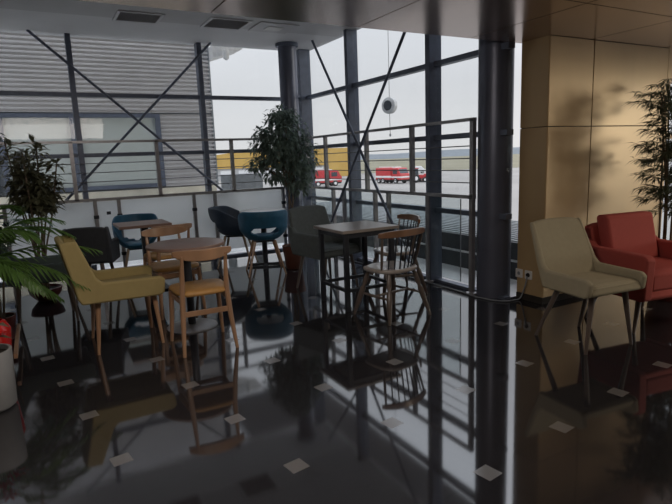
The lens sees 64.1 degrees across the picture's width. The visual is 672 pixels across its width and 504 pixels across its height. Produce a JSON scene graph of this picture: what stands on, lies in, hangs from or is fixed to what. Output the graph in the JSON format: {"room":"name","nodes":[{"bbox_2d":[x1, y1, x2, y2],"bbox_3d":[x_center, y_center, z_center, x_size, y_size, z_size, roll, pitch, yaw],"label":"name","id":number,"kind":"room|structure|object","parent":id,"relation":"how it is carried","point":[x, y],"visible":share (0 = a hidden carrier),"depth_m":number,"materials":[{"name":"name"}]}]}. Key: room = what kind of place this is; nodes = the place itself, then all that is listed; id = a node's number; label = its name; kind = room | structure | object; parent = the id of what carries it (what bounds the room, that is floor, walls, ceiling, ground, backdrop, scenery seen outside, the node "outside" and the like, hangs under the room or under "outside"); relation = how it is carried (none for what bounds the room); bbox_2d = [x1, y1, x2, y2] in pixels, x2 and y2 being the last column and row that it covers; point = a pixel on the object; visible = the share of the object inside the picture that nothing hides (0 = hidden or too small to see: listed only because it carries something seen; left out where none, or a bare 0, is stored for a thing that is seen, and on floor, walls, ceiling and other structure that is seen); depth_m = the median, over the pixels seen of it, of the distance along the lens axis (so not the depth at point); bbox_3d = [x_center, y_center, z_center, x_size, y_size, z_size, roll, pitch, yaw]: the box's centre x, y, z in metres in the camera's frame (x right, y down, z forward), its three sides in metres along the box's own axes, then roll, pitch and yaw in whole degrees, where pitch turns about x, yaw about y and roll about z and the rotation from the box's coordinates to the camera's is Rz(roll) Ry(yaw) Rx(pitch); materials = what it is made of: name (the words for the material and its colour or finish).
{"room":"airport terminal","nodes":[
{"label":"airport terminal","id":0,"kind":"room"},
{"bbox_2d":[0,0,360,50],"bbox_3d":[-1.958,-2.537,5.028,5.750,0.204,4.140,-8,11,-28],"label":"ceiling","id":1,"kind":"structure","parent":0,"point":[11,20],"depth_m":6.31,"materials":[{"name":"white paint"}]},
{"bbox_2d":[112,10,164,23],"bbox_3d":[-2.162,-2.565,5.870,0.480,0.015,0.420,-8,11,-28],"label":"ceiling vent","id":2,"kind":"object","parent":1,"relation":"in","point":[120,15],"visible":1,"depth_m":5.85,"materials":[{"name":"grey metal"}]},
{"bbox_2d":[200,17,252,29],"bbox_3d":[-1.288,-2.672,6.290,0.490,0.015,0.460,-8,11,-28],"label":"ceiling vent","id":3,"kind":"object","parent":1,"relation":"in","point":[212,22],"visible":1,"depth_m":6.26,"materials":[{"name":"grey metal"}]},
{"bbox_2d":[248,21,299,33],"bbox_3d":[-0.763,-2.737,6.564,0.500,0.020,0.440,-8,11,-28],"label":"recessed light","id":4,"kind":"object","parent":1,"relation":"in","point":[270,27],"visible":1,"depth_m":6.53,"materials":[{"name":"white plastic"}]},
{"bbox_2d":[264,26,282,30],"bbox_3d":[-0.763,-2.732,6.566,0.200,0.008,0.160,-8,11,-28],"label":"diffuser","id":5,"kind":"object","parent":4,"relation":"attached to","point":[272,28],"depth_m":6.53,"materials":[{"name":"white plastic"}]},
{"bbox_2d":[311,40,410,262],"bbox_3d":[0.267,-1.347,6.676,0.034,2.900,2.246,-8,11,-28],"label":"brace","id":6,"kind":"object","parent":1,"relation":"attached to","point":[312,41],"visible":0.72,"depth_m":6.68,"materials":[{"name":"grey metal"}]},
{"bbox_2d":[330,32,405,221],"bbox_3d":[0.315,-1.334,6.590,0.034,2.901,2.405,-8,11,-28],"label":"brace","id":7,"kind":"object","parent":1,"relation":"attached to","point":[403,33],"visible":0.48,"depth_m":6.33,"materials":[{"name":"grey metal"}]},
{"bbox_2d":[0,232,671,503],"bbox_3d":[-0.680,0.818,4.029,13.450,0.200,14.500,-8,11,-28],"label":"floor","id":8,"kind":"structure","parent":0,"point":[317,401],"depth_m":3.09,"materials":[{"name":"black stone"}]},
{"bbox_2d":[0,318,11,345],"bbox_3d":[-2.239,0.656,3.494,0.250,0.420,0.250,-8,11,-28],"label":"vessel","id":9,"kind":"object","parent":8,"relation":"on","point":[6,329],"visible":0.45,"depth_m":3.47,"materials":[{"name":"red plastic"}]},
{"bbox_2d":[0,322,17,411],"bbox_3d":[-2.011,0.643,3.086,0.300,0.569,0.333,-8,11,-28],"label":"plant","id":10,"kind":"object","parent":8,"relation":"on","point":[8,391],"visible":1,"depth_m":3.11,"materials":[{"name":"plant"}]},
{"bbox_2d":[2,312,15,338],"bbox_3d":[-2.752,0.624,4.428,0.220,0.200,0.220,-8,11,-28],"label":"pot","id":11,"kind":"object","parent":8,"relation":"on","point":[10,317],"depth_m":4.42,"materials":[{"name":"red ceramic"}]},
{"bbox_2d":[13,323,19,358],"bbox_3d":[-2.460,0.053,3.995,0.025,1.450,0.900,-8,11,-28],"label":"chair leg","id":12,"kind":"object","parent":8,"relation":"on","point":[17,335],"visible":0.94,"depth_m":4.00,"materials":[{"name":"brown wood"}]},
{"bbox_2d":[0,218,52,338],"bbox_3d":[-2.716,0.239,4.369,0.835,0.974,0.754,-8,11,-28],"label":"fan palm","id":13,"kind":"object","parent":8,"relation":"on","point":[10,317],"visible":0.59,"depth_m":4.41,"materials":[{"name":"plant"}]},
{"bbox_2d":[0,133,69,301],"bbox_3d":[-3.107,-0.345,5.553,0.668,1.746,0.643,1,10,18],"label":"tree","id":14,"kind":"object","parent":8,"relation":"on","point":[37,194],"visible":0.84,"depth_m":5.44,"materials":[{"name":"green plant"}]},
{"bbox_2d":[0,244,79,330],"bbox_3d":[-2.745,0.170,4.845,0.808,0.952,0.562,-8,12,-30],"label":"armchair","id":15,"kind":"object","parent":8,"relation":"on","point":[55,262],"visible":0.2,"depth_m":4.72,"materials":[{"name":"grey fabric"}]},
{"bbox_2d":[0,205,101,303],"bbox_3d":[-2.508,0.265,3.740,1.668,1.124,1.140,-8,11,-28],"label":"areca palm","id":16,"kind":"object","parent":8,"relation":"on","point":[30,282],"visible":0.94,"depth_m":3.76,"materials":[{"name":"plant"}]},
{"bbox_2d":[62,226,119,304],"bbox_3d":[-2.531,0.107,5.626,0.441,0.793,0.525,-4,10,-11],"label":"armchair","id":17,"kind":"object","parent":8,"relation":"on","point":[98,238],"visible":0.63,"depth_m":5.39,"materials":[{"name":"black fabric"}]},
{"bbox_2d":[54,235,164,354],"bbox_3d":[-1.749,0.288,4.189,0.709,0.872,0.583,-8,11,-28],"label":"armchair","id":18,"kind":"object","parent":8,"relation":"on","point":[115,284],"visible":0.96,"depth_m":3.97,"materials":[{"name":"yellow fabric"}]},
{"bbox_2d":[100,274,150,281],"bbox_3d":[-1.701,0.256,4.212,0.562,0.033,0.462,-8,11,-28],"label":"seat cushion","id":19,"kind":"object","parent":18,"relation":"on","point":[113,277],"depth_m":4.40,"materials":[{"name":"yellow fabric"}]},
{"bbox_2d":[112,213,157,272],"bbox_3d":[-2.392,-0.048,6.485,0.524,0.792,0.522,-6,10,-19],"label":"shell chair","id":20,"kind":"object","parent":8,"relation":"on","point":[130,244],"visible":0.58,"depth_m":6.47,"materials":[{"name":"blue fabric"}]},
{"bbox_2d":[113,219,171,289],"bbox_3d":[-2.131,0.047,5.988,0.540,0.748,0.520,-8,11,-28],"label":"square table","id":21,"kind":"object","parent":8,"relation":"on","point":[145,224],"visible":0.49,"depth_m":5.88,"materials":[{"name":"brown laminate"}]},
{"bbox_2d":[0,33,298,285],"bbox_3d":[-2.900,-1.228,6.974,5.650,2.980,0.130,-8,11,-28],"label":"window","id":22,"kind":"structure","parent":8,"relation":"on","point":[201,97],"depth_m":7.04,"materials":[{"name":"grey metal"}]},
{"bbox_2d":[26,30,222,189],"bbox_3d":[-2.520,-1.656,7.013,2.412,2.204,0.034,-8,11,-28],"label":"brace","id":23,"kind":"object","parent":22,"relation":"attached to","point":[28,31],"visible":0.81,"depth_m":6.81,"materials":[{"name":"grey metal"}]},
{"bbox_2d":[63,42,210,203],"bbox_3d":[-2.609,-1.644,6.964,2.188,2.203,0.034,-8,11,-28],"label":"brace","id":24,"kind":"object","parent":22,"relation":"attached to","point":[209,43],"visible":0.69,"depth_m":6.98,"materials":[{"name":"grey metal"}]},
{"bbox_2d":[0,138,310,268],"bbox_3d":[-2.825,-0.578,6.925,5.582,1.690,0.070,-8,11,-28],"label":"railing","id":25,"kind":"object","parent":8,"relation":"on","point":[192,208],"depth_m":7.15,"materials":[{"name":"metal"}]},
{"bbox_2d":[143,223,195,280],"bbox_3d":[-1.743,0.085,5.615,0.434,0.780,0.496,-10,13,-38],"label":"dining chair","id":26,"kind":"object","parent":8,"relation":"on","point":[155,256],"visible":0.39,"depth_m":5.46,"materials":[{"name":"brown wood"}]},
{"bbox_2d":[141,226,206,319],"bbox_3d":[-1.544,0.175,5.060,0.434,0.780,0.496,-9,12,-34],"label":"dining chair","id":27,"kind":"object","parent":8,"relation":"on","point":[168,265],"visible":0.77,"depth_m":5.01,"materials":[{"name":"brown wood"}]},
{"bbox_2d":[145,237,223,333],"bbox_3d":[-1.244,0.280,4.543,0.636,0.725,0.636,-8,11,-28],"label":"round table","id":28,"kind":"object","parent":8,"relation":"on","point":[193,324],"visible":0.89,"depth_m":4.50,"materials":[{"name":"brown laminate"}]},
{"bbox_2d":[169,246,238,357],"bbox_3d":[-1.019,0.331,4.056,0.434,0.780,0.496,-7,11,-26],"label":"dining chair","id":29,"kind":"object","parent":8,"relation":"on","point":[183,289],"visible":1,"depth_m":3.92,"materials":[{"name":"brown wood"}]},
{"bbox_2d":[208,206,257,268],"bbox_3d":[-1.394,-0.212,7.208,0.580,0.792,0.609,-2,10,1],"label":"shell chair","id":30,"kind":"object","parent":8,"relation":"on","point":[225,218],"visible":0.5,"depth_m":6.97,"materials":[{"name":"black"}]},
{"bbox_2d":[221,173,262,192],"bbox_3d":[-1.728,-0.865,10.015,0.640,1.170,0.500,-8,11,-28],"label":"shipping container","id":31,"kind":"object","parent":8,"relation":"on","point":[239,178],"visible":0.27,"depth_m":9.75,"materials":[{"name":"grey metal"}]},
{"bbox_2d":[239,208,285,268],"bbox_3d":[-0.947,-0.187,7.084,0.600,0.738,0.600,-8,11,-28],"label":"round table","id":32,"kind":"object","parent":8,"relation":"on","point":[265,263],"visible":0.66,"depth_m":7.09,"materials":[{"name":"white laminate"}]},
{"bbox_2d":[238,210,287,276],"bbox_3d":[-0.880,-0.126,6.606,0.609,0.792,0.580,-4,10,-13],"label":"shell chair","id":33,"kind":"object","parent":8,"relation":"on","point":[247,221],"visible":1,"depth_m":6.41,"materials":[{"name":"blue fabric"}]},
{"bbox_2d":[241,101,321,268],"bbox_3d":[-0.645,-0.816,6.721,0.979,2.087,0.721,-8,11,-28],"label":"ficus tree","id":34,"kind":"object","parent":8,"relation":"on","point":[282,156],"visible":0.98,"depth_m":6.58,"materials":[{"name":"green plant"}]},
{"bbox_2d":[275,41,302,243],"bbox_3d":[-0.637,-1.456,7.783,0.316,2.980,0.316,-8,11,-28],"label":"column","id":35,"kind":"structure","parent":8,"relation":"on","point":[287,61],"depth_m":7.52,"materials":[{"name":"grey metal"}]},
{"bbox_2d":[288,205,361,287],"bbox_3d":[-0.128,-0.046,5.747,0.585,0.872,0.640,-10,13,-38],"label":"armchair","id":36,"kind":"object","parent":8,"relation":"on","point":[304,241],"visible":0.73,"depth_m":5.72,"materials":[{"name":"grey fabric"}]},
{"bbox_2d":[324,240,357,252],"bbox_3d":[-0.091,-0.063,5.697,0.462,0.036,0.471,-10,13,-38],"label":"seat cushion","id":37,"kind":"object","parent":36,"relation":"on","point":[330,246],"depth_m":5.62,"materials":[{"name":"grey fabric"}]},
{"bbox_2d":[313,220,398,311],"bbox_3d":[0.196,0.115,5.122,0.600,0.742,0.570,-8,11,-28],"label":"square table","id":38,"kind":"object","parent":8,"relation":"on","point":[346,230],"visible":0.88,"depth_m":4.98,"materials":[{"name":"brown wood"}]},
{"bbox_2d":[353,227,430,325],"bbox_3d":[0.478,0.169,4.659,0.515,0.781,0.491,-9,12,-35],"label":"spindle chair","id":39,"kind":"object","parent":8,"relation":"on","point":[391,268],"visible":1,"depth_m":4.54,"materials":[{"name":"brown wood"}]},
{"bbox_2d":[308,117,476,294],"bbox_3d":[0.469,-0.656,6.685,0.110,1.700,3.585,-8,11,-28],"label":"railing","id":40,"kind":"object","parent":8,"relation":"on","point":[473,121],"depth_m":5.86,"materials":[{"name":"metal"}]},
{"bbox_2d":[368,214,427,297],"bbox_3d":[0.604,0.023,5.466,0.491,0.781,0.515,-5,10,-17],"label":"spindle chair","id":41,"kind":"object","parent":8,"relation":"on","point":[377,250],"visible":0.68,"depth_m":5.42,"materials":[{"name":"brown wood"}]},
{"bbox_2d":[341,257,527,301],"bbox_3d":[0.816,0.168,6.137,0.259,0.232,3.038,-9,12,-33],"label":"power cable","id":42,"kind":"object","parent":8,"relation":"on","point":[341,257],"visible":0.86,"depth_m":5.12,"materials":[{"name":"grey plastic"}]},
{"bbox_2d":[477,39,514,297],"bbox_3d":[1.487,-1.052,5.012,0.376,2.980,0.376,-8,11,-28],"label":"column","id":43,"kind":"structure","parent":8,"relation":"on","point":[495,64],"depth_m":4.94,"materials":[{"name":"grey metal"}]},
{"bbox_2d":[530,217,646,354],"bbox_3d":[1.775,0.213,3.873,0.542,0.869,0.617,-6,11,-22],"label":"armchair","id":44,"kind":"object","parent":8,"relation":"on","point":[567,262],"visible":1,"depth_m":3.91,"materials":[{"name":"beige fabric"}]},
{"bbox_2d":[568,271,639,290],"bbox_3d":[1.812,0.199,3.778,0.442,0.033,0.387,-6,11,-22],"label":"seat cushion","id":45,"kind":"object","parent":44,"relation":"on","point":[601,280],"depth_m":3.71,"materials":[{"name":"beige fabric"}]},
{"bbox_2d":[584,211,671,333],"bbox_3d":[2.433,0.133,4.233,0.747,0.852,0.661,-6,11,-20],"label":"armchair","id":46,"kind":"object","parent":8,"relation":"on","point":[629,240],"visible":0.79,"depth_m":4.24,"materials":[{"name":"red fabric"}]},
{"bbox_2d":[597,211,657,256],"bbox_3d":[2.368,-0.123,4.357,0.510,0.386,0.195,-6,11,-20],"label":"cushion","id":47,"kind":"object","parent":46,"relation":"on","point":[626,231],"depth_m":4.30,"materials":[{"name":"red fabric"}]},
{"bbox_2d":[652,256,671,291],"bbox_3d":[2.449,0.154,4.193,0.562,0.156,0.522,-6,11,-20],"label":"seat cushion","id":48,"kind":"object","parent":46,"relation":"on","point":[662,273],"depth_m":3.91,"materials":[{"name":"red fabric"}]},
{"bbox_2d":[623,78,671,301],"bbox_3d":[2.938,-0.554,4.744,0.918,1.984,0.926,-5,10,-17],"label":"bamboo plant","id":49,"kind":"object","parent":8,"relation":"on","point":[665,154],"visible":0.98,"depth_m":4.72,"materials":[{"name":"green plant"}]},
{"bbox_2d":[78,0,671,47],"bbox_3d":[2.498,-1.329,1.297,9.700,0.100,6.955,-8,11,-28],"label":"ceiling","id":50,"kind":"structure","parent":0,"point":[635,22],"depth_m":3.72,"materials":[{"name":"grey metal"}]},
{"bbox_2d":[328,214,517,279],"bbox_3d":[0.452,-0.227,8.621,0.090,0.590,7.300,-8,11,-28],"label":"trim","id":51,"kind":"structure","parent":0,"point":[450,241],"depth_m":6.77,"materials":[{"name":"grey paint"}]},
{"bbox_2d":[517,35,668,297],"bbox_3d":[2.509,-0.786,5.202,1.738,2.315,0.300,-8,11,-28],"label":"wall","id":52,"kind":"structure","parent":0,"point":[576,133],"depth_m":4.86,"materials":[{"name":"beige wood"}]},
{"bbox_2d":[296,29,514,299],"bbox_3d":[0.520,-1.288,6.573,0.190,2.980,4.140,-8,11,-28],"label":"window","id":53,"kind":"structure","parent":52,"relation":"in","point":[433,64],"depth_m":6.01,"materials":[{"name":"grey metal"}]},
{"bbox_2d":[516,268,522,277],"bbox_3d":[1.722,0.198,5.047,0.011,0.082,0.082,-8,11,-28],"label":"wall socket","id":54,"kind":"object","parent":52,"relation":"attached to","point":[519,272],"visible":1,"depth_m":5.04,"materials":[{"name":"white plastic"}]},
{"bbox_2d":[525,270,531,279],"bbox_3d":[1.771,0.213,4.950,0.022,0.082,0.082,-8,11,-28],"label":"wall socket","id":55,"kind":"object","parent":52,"relation":"attached to","point":[527,273],"visible":1,"depth_m":4.94,"materials":[{"name":"white plastic"}]},
{"bbox_2d":[516,292,574,303],"bbox_3d":[2.550,0.325,5.393,1.744,0.058,0.304,-8,11,-28],"label":"baseboard","id":56,"kind":"structure","parent":52,"relation":"attached to","point":[535,299],"depth_m":4.96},
{"bbox_2d":[657,48,671,236],"bbox_3d":[4.253,-1.001,6.050,2.200,2.315,0.120,-8,11,-28],"label":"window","id":57,"kind":"structure","parent":52,"relation":"in","point":[669,74],"depth_m":5.34,"materials":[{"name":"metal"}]},
{"bbox_3d":[-3.531,-4.044,6.654,12.100,2.320,12.000,-8,11,-28],"label":"ceiling","id":58,"kind":"structure","parent":0,"visible":0},
{"bbox_2d":[382,43,396,135],"bbox_3d":[0.765,-3.514,7.946,0.250,3.530,0.111,6,13,40],"label":"disc","id":59,"kind":"object","parent":58,"relation":"hanging from","point":[389,104],"visible":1,"depth_m":8.12,"materials":[{"name":"white paint"}]},
{"bbox_3d":[1.185,1.407,9.286,1.440,3.890,7.300,-8,11,-28],"label":"wall","id":60,"kind":"structure","parent":0,"visible":0},
{"bbox_2d":[316,201,517,241],"bbox_3d":[1.109,-0.567,8.941,1.440,0.100,7.300,-8,11,-28],"label":"roof","id":61,"kind":"structure","parent":60,"relation":"on","point":[450,222],"depth_m":8.38,"materials":[{"name":"grey metal"}]},
{"label":"outside","id":62,"kind":"structure","parent":0,"visible":0},
{"bbox_2d":[361,154,671,172],"bbox_3d":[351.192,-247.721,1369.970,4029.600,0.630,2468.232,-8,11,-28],"label":"ground","id":63,"kind":"structure","parent":62,"point":[449,164],"depth_m":306.60,"materials":[{"name":"green plant"}]},
{"bbox_2d":[360,147,519,159],"bbox_3d":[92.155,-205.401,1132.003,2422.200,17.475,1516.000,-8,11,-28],"label":"hills","id":64,"kind":"structure","parent":63,"relation":"on","point":[516,150],"depth_m":1022.38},
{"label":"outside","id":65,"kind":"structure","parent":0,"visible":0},
{"bbox_2d":[217,162,671,239],"bbox_3d":[94.345,-31.101,187.574,650.000,0.500,400.000,-8,11,-28],"label":"ground","id":66,"kind":"structure","parent":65,"point":[447,176],"depth_m":76.91,"materials":[{"name":"concrete"}]},
{"bbox_2d":[0,32,242,246],"bbox_3d":[-6.554,-0.948,10.173,9.450,8.800,2.800,-8,11,-28],"label":"annex building","id":67,"kind":"structure","parent":66,"relation":"on","point":[115,66],"depth_m":9.97,"materials":[{"name":"grey metal"}]},
{"bbox_2d":[222,47,228,59],"bbox_3d":[-2.151,-3.915,10.467,0.130,0.330,0.130,-8,11,-28],"label":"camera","id":68,"kind":"object","parent":67,"relation":"attached to","point":[225,52],"visible":0.98,"depth_m":10.44,"materials":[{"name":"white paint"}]},
{"bbox_2d":[217,148,347,180],"bbox_3d":[-17.801,-25.653,156.127,42.400,8.000,17.300,-2,10,0],"label":"hangar","id":69,"kind":"structure","parent":66,"relation":"on","point":[223,162],"depth_m":147.54,"materials":[{"name":"yellow paint"}]},
{"bbox_2d":[315,169,341,185],"bbox_3d":[-2.366,-13.401,97.097,6.540,3.060,2.490,-6,11,-20],"label":"fire truck","id":70,"kind":"object","parent":66,"relation":"on","point":[332,174],"visible":0.48,"depth_m":96.41,"materials":[{"name":"red paint"}]},
{"bbox_2d":[376,167,409,183],"bbox_3d":[10.426,-14.242,99.123,2.490,3.060,6.540,-10,13,-37],"label":"fire truck","id":71,"kind":"object","parent":66,"relation":"on","point":[380,175],"visible":0.75,"depth_m":97.72,"materials":[{"name":"red paint"}]},
{"bbox_2d":[409,168,425,182],"bbox_3d":[15.326,-14.217,99.193,3.450,2.620,1.890,-5,10,-15],"label":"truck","id":72,"kind":"object","parent":66,"relation":"on","point":[418,177],"visible":0.59,"depth_m":98.43,"materials":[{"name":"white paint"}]},
{"bbox_2d":[415,166,424,172],"bbox_3d":[22.687,-22.747,148.431,3.900,1.900,1.890,-2,10,0],"label":"van","id":73,"kind":"object","parent":66,"relation":"on","point":[419,167],"visible":0.45,"depth_m":147.54,"materials":[{"name":"white paint"}]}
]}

